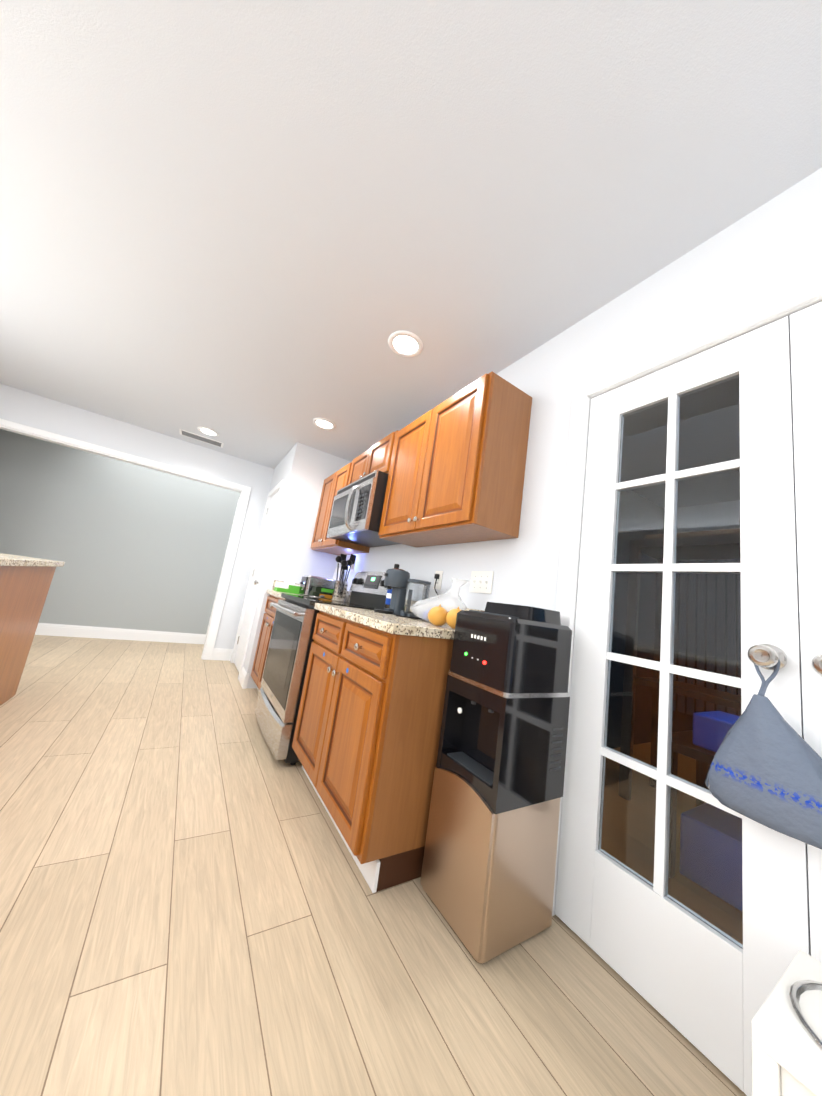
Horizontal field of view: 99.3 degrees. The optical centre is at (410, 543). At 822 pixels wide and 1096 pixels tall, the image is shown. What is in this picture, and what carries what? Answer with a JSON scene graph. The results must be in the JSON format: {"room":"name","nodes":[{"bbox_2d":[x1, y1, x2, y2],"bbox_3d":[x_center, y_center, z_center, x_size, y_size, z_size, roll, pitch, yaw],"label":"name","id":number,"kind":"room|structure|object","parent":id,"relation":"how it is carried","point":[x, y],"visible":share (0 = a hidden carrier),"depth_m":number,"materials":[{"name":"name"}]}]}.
{"room":"kitchen","nodes":[
{"label":"kitchen","id":0,"kind":"room"},
{"bbox_2d":[0,429,239,633],"bbox_3d":[-3.886,-0.076,4.407,4.600,2.440,0.100,14,-11,-31],"label":"wall","id":1,"kind":"structure","parent":0,"point":[133,546],"depth_m":4.42,"materials":[{"name":"grey paint"}]},
{"bbox_2d":[35,623,205,643],"bbox_3d":[-4.409,0.946,3.934,3.680,0.135,0.014,14,-11,-31],"label":"baseboard","id":2,"kind":"structure","parent":1,"relation":"attached to","point":[48,629],"depth_m":4.37,"materials":[{"name":"white wood"}]},
{"bbox_2d":[204,499,238,642],"bbox_3d":[-2.378,0.469,5.315,0.912,2.120,0.116,14,-11,-31],"label":"trim","id":3,"kind":"structure","parent":1,"relation":"attached to","point":[221,571],"depth_m":5.02,"materials":[{"name":"white"}]},
{"bbox_2d":[0,383,273,648],"bbox_3d":[-3.362,-0.135,3.580,4.600,2.440,0.100,14,-11,-31],"label":"wall","id":4,"kind":"structure","parent":0,"point":[19,406],"depth_m":4.00,"materials":[{"name":"white paint"}]},
{"bbox_2d":[0,418,250,659],"bbox_3d":[-3.204,0.072,3.666,2.410,2.110,0.132,14,-11,-31],"label":"trim","id":5,"kind":"structure","parent":4,"relation":"attached to","point":[217,610],"depth_m":4.07,"materials":[{"name":"white"}]},
{"bbox_2d":[211,648,248,688],"bbox_3d":[-3.462,0.883,2.695,3.960,0.135,1.164,14,-11,-31],"label":"baseboard","id":6,"kind":"structure","parent":4,"relation":"attached to","point":[222,654],"depth_m":4.09,"materials":[{"name":"white"}]},
{"bbox_2d":[243,442,351,687],"bbox_3d":[-1.390,0.245,4.063,0.658,2.440,1.150,14,-11,-31],"label":"wall","id":7,"kind":"structure","parent":0,"point":[303,471],"depth_m":3.59,"materials":[{"name":"white paint"}]},
{"bbox_2d":[234,491,278,671],"bbox_3d":[-1.749,0.380,3.948,0.097,2.014,0.686,14,-11,-31],"label":"closet door","id":8,"kind":"structure","parent":7,"relation":"attached to","point":[242,637],"depth_m":4.01,"materials":[{"name":"white wood"}]},
{"bbox_2d":[230,480,283,679],"bbox_3d":[-1.708,0.361,3.971,0.116,2.090,0.810,14,-11,-31],"label":"door frame","id":9,"kind":"structure","parent":7,"relation":"attached to","point":[276,489],"depth_m":4.08,"materials":[{"name":"white wood"}]},
{"bbox_2d":[0,635,746,1095],"bbox_3d":[-1.726,1.321,3.150,7.700,0.064,11.400,14,-11,-31],"label":"floor","id":10,"kind":"structure","parent":0,"point":[192,903],"depth_m":1.01,"materials":[{"name":"brown wood"}]},
{"bbox_2d":[0,553,64,705],"bbox_3d":[-2.315,0.402,1.170,0.960,0.914,2.480,14,-11,-31],"label":"kitchen island","id":11,"kind":"object","parent":10,"relation":"on","point":[25,582],"depth_m":2.13,"materials":[{"name":"brown wood"}]},
{"bbox_2d":[251,595,285,690],"bbox_3d":[-0.994,0.950,3.126,0.659,0.876,0.765,14,-11,-31],"label":"base cabinet","id":12,"kind":"object","parent":10,"relation":"on","point":[263,645],"visible":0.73,"depth_m":3.07,"materials":[{"name":"wood"}]},
{"bbox_2d":[266,580,350,601],"bbox_3d":[-0.911,0.457,3.212,0.643,0.137,0.767,14,-11,-31],"label":"countertop","id":13,"kind":"structure","parent":12,"relation":"on","point":[278,594],"depth_m":3.24,"materials":[{"name":"stone"}]},
{"bbox_2d":[274,578,299,593],"bbox_3d":[-1.182,0.405,3.392,0.236,0.140,0.116,14,-11,-31],"label":"tissue box","id":14,"kind":"object","parent":13,"relation":"on","point":[289,586],"visible":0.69,"depth_m":3.34,"materials":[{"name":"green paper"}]},
{"bbox_2d":[299,575,334,595],"bbox_3d":[-0.895,0.413,3.333,0.305,0.192,0.180,14,-11,-31],"label":"toaster","id":15,"kind":"object","parent":13,"relation":"on","point":[308,582],"visible":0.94,"depth_m":3.25,"materials":[{"name":"silver metal"}]},
{"bbox_2d":[308,586,332,599],"bbox_3d":[-0.770,0.457,3.195,0.290,0.098,0.121,14,-11,-31],"label":"boxes","id":16,"kind":"object","parent":13,"relation":"on","point":[327,593],"visible":0.48,"depth_m":3.12,"materials":[{"name":"black"}]},
{"bbox_2d":[332,568,344,580],"bbox_3d":[-0.773,0.402,3.572,0.067,0.326,0.270,14,-11,-31],"label":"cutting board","id":17,"kind":"object","parent":13,"relation":"on","point":[335,574],"visible":0.25,"depth_m":3.62,"materials":[{"name":"white plastic"}]},
{"bbox_2d":[332,554,355,601],"bbox_3d":[-0.608,0.297,3.135,0.197,0.437,0.186,14,-11,-31],"label":"utensil holder","id":18,"kind":"object","parent":13,"relation":"on","point":[339,590],"visible":1,"depth_m":3.09,"materials":[{"name":"silver metal"}]},
{"bbox_2d":[255,572,386,764],"bbox_3d":[-0.610,0.737,2.474,0.724,1.192,0.757,14,-11,-31],"label":"electric range","id":19,"kind":"object","parent":10,"relation":"on","point":[281,688],"visible":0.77,"depth_m":2.18,"materials":[{"name":"silver metal"}]},
{"bbox_2d":[309,595,324,598],"bbox_3d":[-0.689,0.385,2.544,0.087,0.031,0.163,14,-11,-31],"label":"spoon rest","id":20,"kind":"object","parent":19,"relation":"on","point":[321,596],"visible":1,"depth_m":2.52,"materials":[{"name":"silver metal"}]},
{"bbox_2d":[292,611,452,892],"bbox_3d":[-0.133,0.854,1.770,0.659,0.876,0.914,14,-11,-31],"label":"base cabinet","id":21,"kind":"object","parent":10,"relation":"on","point":[365,743],"visible":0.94,"depth_m":1.34,"materials":[{"name":"wood"}]},
{"bbox_2d":[314,600,483,639],"bbox_3d":[-0.045,0.359,1.846,0.643,0.137,0.944,14,-11,-31],"label":"countertop","id":22,"kind":"structure","parent":21,"relation":"on","point":[393,624],"depth_m":1.50,"materials":[{"name":"stone"}]},
{"bbox_2d":[385,564,399,607],"bbox_3d":[-0.114,0.288,2.259,0.074,0.315,0.074,14,-11,-31],"label":"syrup bottle","id":23,"kind":"object","parent":22,"relation":"on","point":[388,596],"visible":0.35,"depth_m":2.22,"materials":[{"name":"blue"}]},
{"bbox_2d":[374,568,443,619],"bbox_3d":[0.003,0.291,2.068,0.350,0.281,0.329,14,-11,-31],"label":"machine","id":24,"kind":"object","parent":22,"relation":"on","point":[398,580],"visible":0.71,"depth_m":2.06,"materials":[{"name":"black plastic"}]},
{"bbox_2d":[410,579,468,622],"bbox_3d":[0.179,0.293,1.781,0.243,0.235,0.343,14,-11,-31],"label":"plastic bag","id":25,"kind":"object","parent":22,"relation":"on","point":[425,615],"visible":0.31,"depth_m":1.79,"materials":[{"name":"white plastic"}]},
{"bbox_2d":[428,604,465,628],"bbox_3d":[0.186,0.326,1.551,0.192,0.099,0.175,14,-11,-31],"label":"oranges","id":26,"kind":"object","parent":22,"relation":"on","point":[439,615],"visible":0.54,"depth_m":1.52,"materials":[{"name":"orange food"}]},
{"bbox_2d":[420,602,571,963],"bbox_3d":[0.332,0.756,1.302,0.355,1.050,0.309,14,-11,-31],"label":"water dispenser","id":27,"kind":"object","parent":10,"relation":"on","point":[487,881],"visible":1,"depth_m":1.18,"materials":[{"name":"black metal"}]},
{"bbox_2d":[618,533,740,799],"bbox_3d":[1.926,0.799,1.975,0.450,1.660,1.150,14,-11,-31],"label":"shelf unit","id":28,"kind":"object","parent":10,"relation":"on","point":[716,550],"depth_m":2.29,"materials":[{"name":"black wood"}]},
{"bbox_2d":[645,528,739,538],"bbox_3d":[2.048,-0.032,2.111,0.380,0.039,0.990,14,-11,-31],"label":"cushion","id":29,"kind":"object","parent":28,"relation":"on","point":[709,532],"depth_m":2.16,"materials":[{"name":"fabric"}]},
{"bbox_2d":[655,730,715,877],"bbox_3d":[1.494,1.206,1.434,0.490,0.560,0.690,14,-11,-31],"label":"bench","id":30,"kind":"object","parent":10,"relation":"on","point":[698,752],"depth_m":1.56,"materials":[{"name":"black wood"}]},
{"bbox_2d":[693,711,739,751],"bbox_3d":[1.512,0.861,1.500,0.300,0.139,0.400,14,-11,-31],"label":"bin","id":31,"kind":"object","parent":30,"relation":"on","point":[717,738],"depth_m":1.55,"materials":[{"name":"blue plastic"}]},
{"bbox_2d":[680,803,742,911],"bbox_3d":[1.409,1.364,1.517,0.300,0.246,0.300,14,-11,-31],"label":"bin","id":32,"kind":"object","parent":10,"relation":"on","point":[708,854],"depth_m":1.49,"materials":[{"name":"blue plastic"}]},
{"bbox_2d":[752,950,821,1095],"bbox_3d":[0.770,0.976,0.393,0.320,0.455,0.500,14,-11,-31],"label":"stand","id":33,"kind":"object","parent":10,"relation":"on","point":[787,1040],"visible":1,"depth_m":0.55,"materials":[{"name":"white plastic"}]},
{"bbox_2d":[0,0,821,468],"bbox_3d":[-2.239,-1.292,3.308,5.900,0.060,10.900,14,-11,-31],"label":"ceiling","id":34,"kind":"structure","parent":0,"point":[260,232],"depth_m":1.24,"materials":[{"name":"white paint"}]},
{"bbox_2d":[179,429,223,447],"bbox_3d":[-2.335,-1.171,3.903,0.430,0.010,0.170,14,-11,-31],"label":"ceiling vent","id":35,"kind":"object","parent":34,"relation":"in","point":[200,438],"visible":1,"depth_m":3.88,"materials":[{"name":"white metal"}]},
{"bbox_2d":[197,427,218,435],"bbox_3d":[-2.138,-1.179,3.684,0.204,0.008,0.204,14,-11,-31],"label":"recessed light","id":36,"kind":"object","parent":34,"relation":"in","point":[207,431],"visible":1,"depth_m":3.68,"materials":[{"name":"white plastic"}]},
{"bbox_2d":[313,418,335,429],"bbox_3d":[-0.773,-1.066,3.118,0.204,0.008,0.204,14,-11,-31],"label":"recessed light","id":37,"kind":"object","parent":34,"relation":"in","point":[324,423],"visible":1,"depth_m":3.11,"materials":[{"name":"white"}]},
{"bbox_2d":[388,331,422,356],"bbox_3d":[-0.032,-1.140,2.004,0.204,0.008,0.204,14,-11,-31],"label":"recessed light","id":38,"kind":"object","parent":34,"relation":"in","point":[405,343],"visible":1,"depth_m":2.00,"materials":[{"name":"white plastic"}]},
{"bbox_2d":[336,168,821,610],"bbox_3d":[0.023,0.206,2.548,0.120,2.440,7.180,14,-11,-31],"label":"wall","id":39,"kind":"structure","parent":0,"point":[773,246],"depth_m":1.54,"materials":[{"name":"white paint"}]},
{"bbox_2d":[311,462,369,554],"bbox_3d":[-0.666,-0.308,3.418,0.349,0.770,0.755,14,-11,-31],"label":"upper cabinet","id":40,"kind":"object","parent":39,"relation":"attached to","point":[334,483],"visible":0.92,"depth_m":3.34,"materials":[{"name":"wood"}]},
{"bbox_2d":[348,430,397,484],"bbox_3d":[-0.222,-0.595,2.816,0.349,0.318,0.761,14,-11,-31],"label":"upper cabinet","id":41,"kind":"object","parent":39,"relation":"attached to","point":[376,456],"visible":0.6,"depth_m":2.65,"materials":[{"name":"wood"}]},
{"bbox_2d":[327,470,399,546],"bbox_3d":[-0.332,-0.240,2.720,0.479,0.414,0.754,14,-11,-31],"label":"microwave","id":42,"kind":"object","parent":41,"relation":"attached to","point":[356,512],"visible":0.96,"depth_m":2.48,"materials":[{"name":"silver metal"}]},
{"bbox_2d":[433,571,442,589],"bbox_3d":[0.168,0.227,2.176,0.007,0.116,0.072,14,-11,-31],"label":"duplex electrical outlet","id":43,"kind":"object","parent":39,"relation":"attached to","point":[438,584],"visible":0.75,"depth_m":2.16,"materials":[{"name":"white plastic"}]},
{"bbox_2d":[378,371,531,546],"bbox_3d":[0.192,-0.407,2.066,0.349,0.758,0.914,14,-11,-31],"label":"upper cabinet","id":44,"kind":"object","parent":39,"relation":"attached to","point":[456,475],"visible":0.98,"depth_m":1.75,"materials":[{"name":"wood"}]},
{"bbox_2d":[469,571,493,593],"bbox_3d":[0.367,0.203,1.853,0.017,0.116,0.164,14,-11,-31],"label":"light switch","id":45,"kind":"object","parent":39,"relation":"attached to","point":[481,581],"visible":1,"depth_m":1.85,"materials":[{"name":"white plastic"}]},
{"bbox_2d":[555,316,810,1095],"bbox_3d":[0.827,0.314,1.140,0.160,1.988,0.606,14,-11,-31],"label":"door leaf","id":46,"kind":"structure","parent":39,"relation":"in","point":[703,986],"depth_m":1.04,"materials":[{"name":"white wood"}]},
{"bbox_2d":[704,660,821,849],"bbox_3d":[0.864,0.447,0.821,0.136,0.397,0.278,14,-11,-31],"label":"towel","id":47,"kind":"object","parent":46,"relation":"hanging from","point":[765,768],"visible":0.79,"depth_m":0.79,"materials":[{"name":"grey fabric"}]},
{"bbox_2d":[552,272,821,915],"bbox_3d":[1.013,0.269,0.900,0.136,2.072,1.360,14,-11,-31],"label":"door frame","id":48,"kind":"structure","parent":39,"relation":"attached to","point":[799,296],"depth_m":1.39,"materials":[{"name":"white wood"}]},
{"bbox_2d":[790,302,821,962],"bbox_3d":[1.152,0.277,0.627,0.161,1.988,0.606,14,-11,-31],"label":"door leaf","id":49,"kind":"structure","parent":39,"relation":"in","point":[806,344],"depth_m":0.91,"materials":[{"name":"white painted wood"},{"name":"clear glass"}]},
{"bbox_2d":[606,378,739,748],"bbox_3d":[2.542,0.368,1.417,2.980,2.500,4.000,14,-11,-31],"label":"wall","id":50,"kind":"structure","parent":0,"point":[682,486],"depth_m":3.33,"materials":[{"name":"grey paint"}]},
{"bbox_2d":[672,559,740,715],"bbox_3d":[3.118,0.762,2.941,0.068,1.700,1.700,14,-11,-31],"label":"vertical blind","id":51,"kind":"object","parent":50,"relation":"attached to","point":[710,619],"depth_m":3.33,"materials":[{"name":"grey plastic"}]}
]}

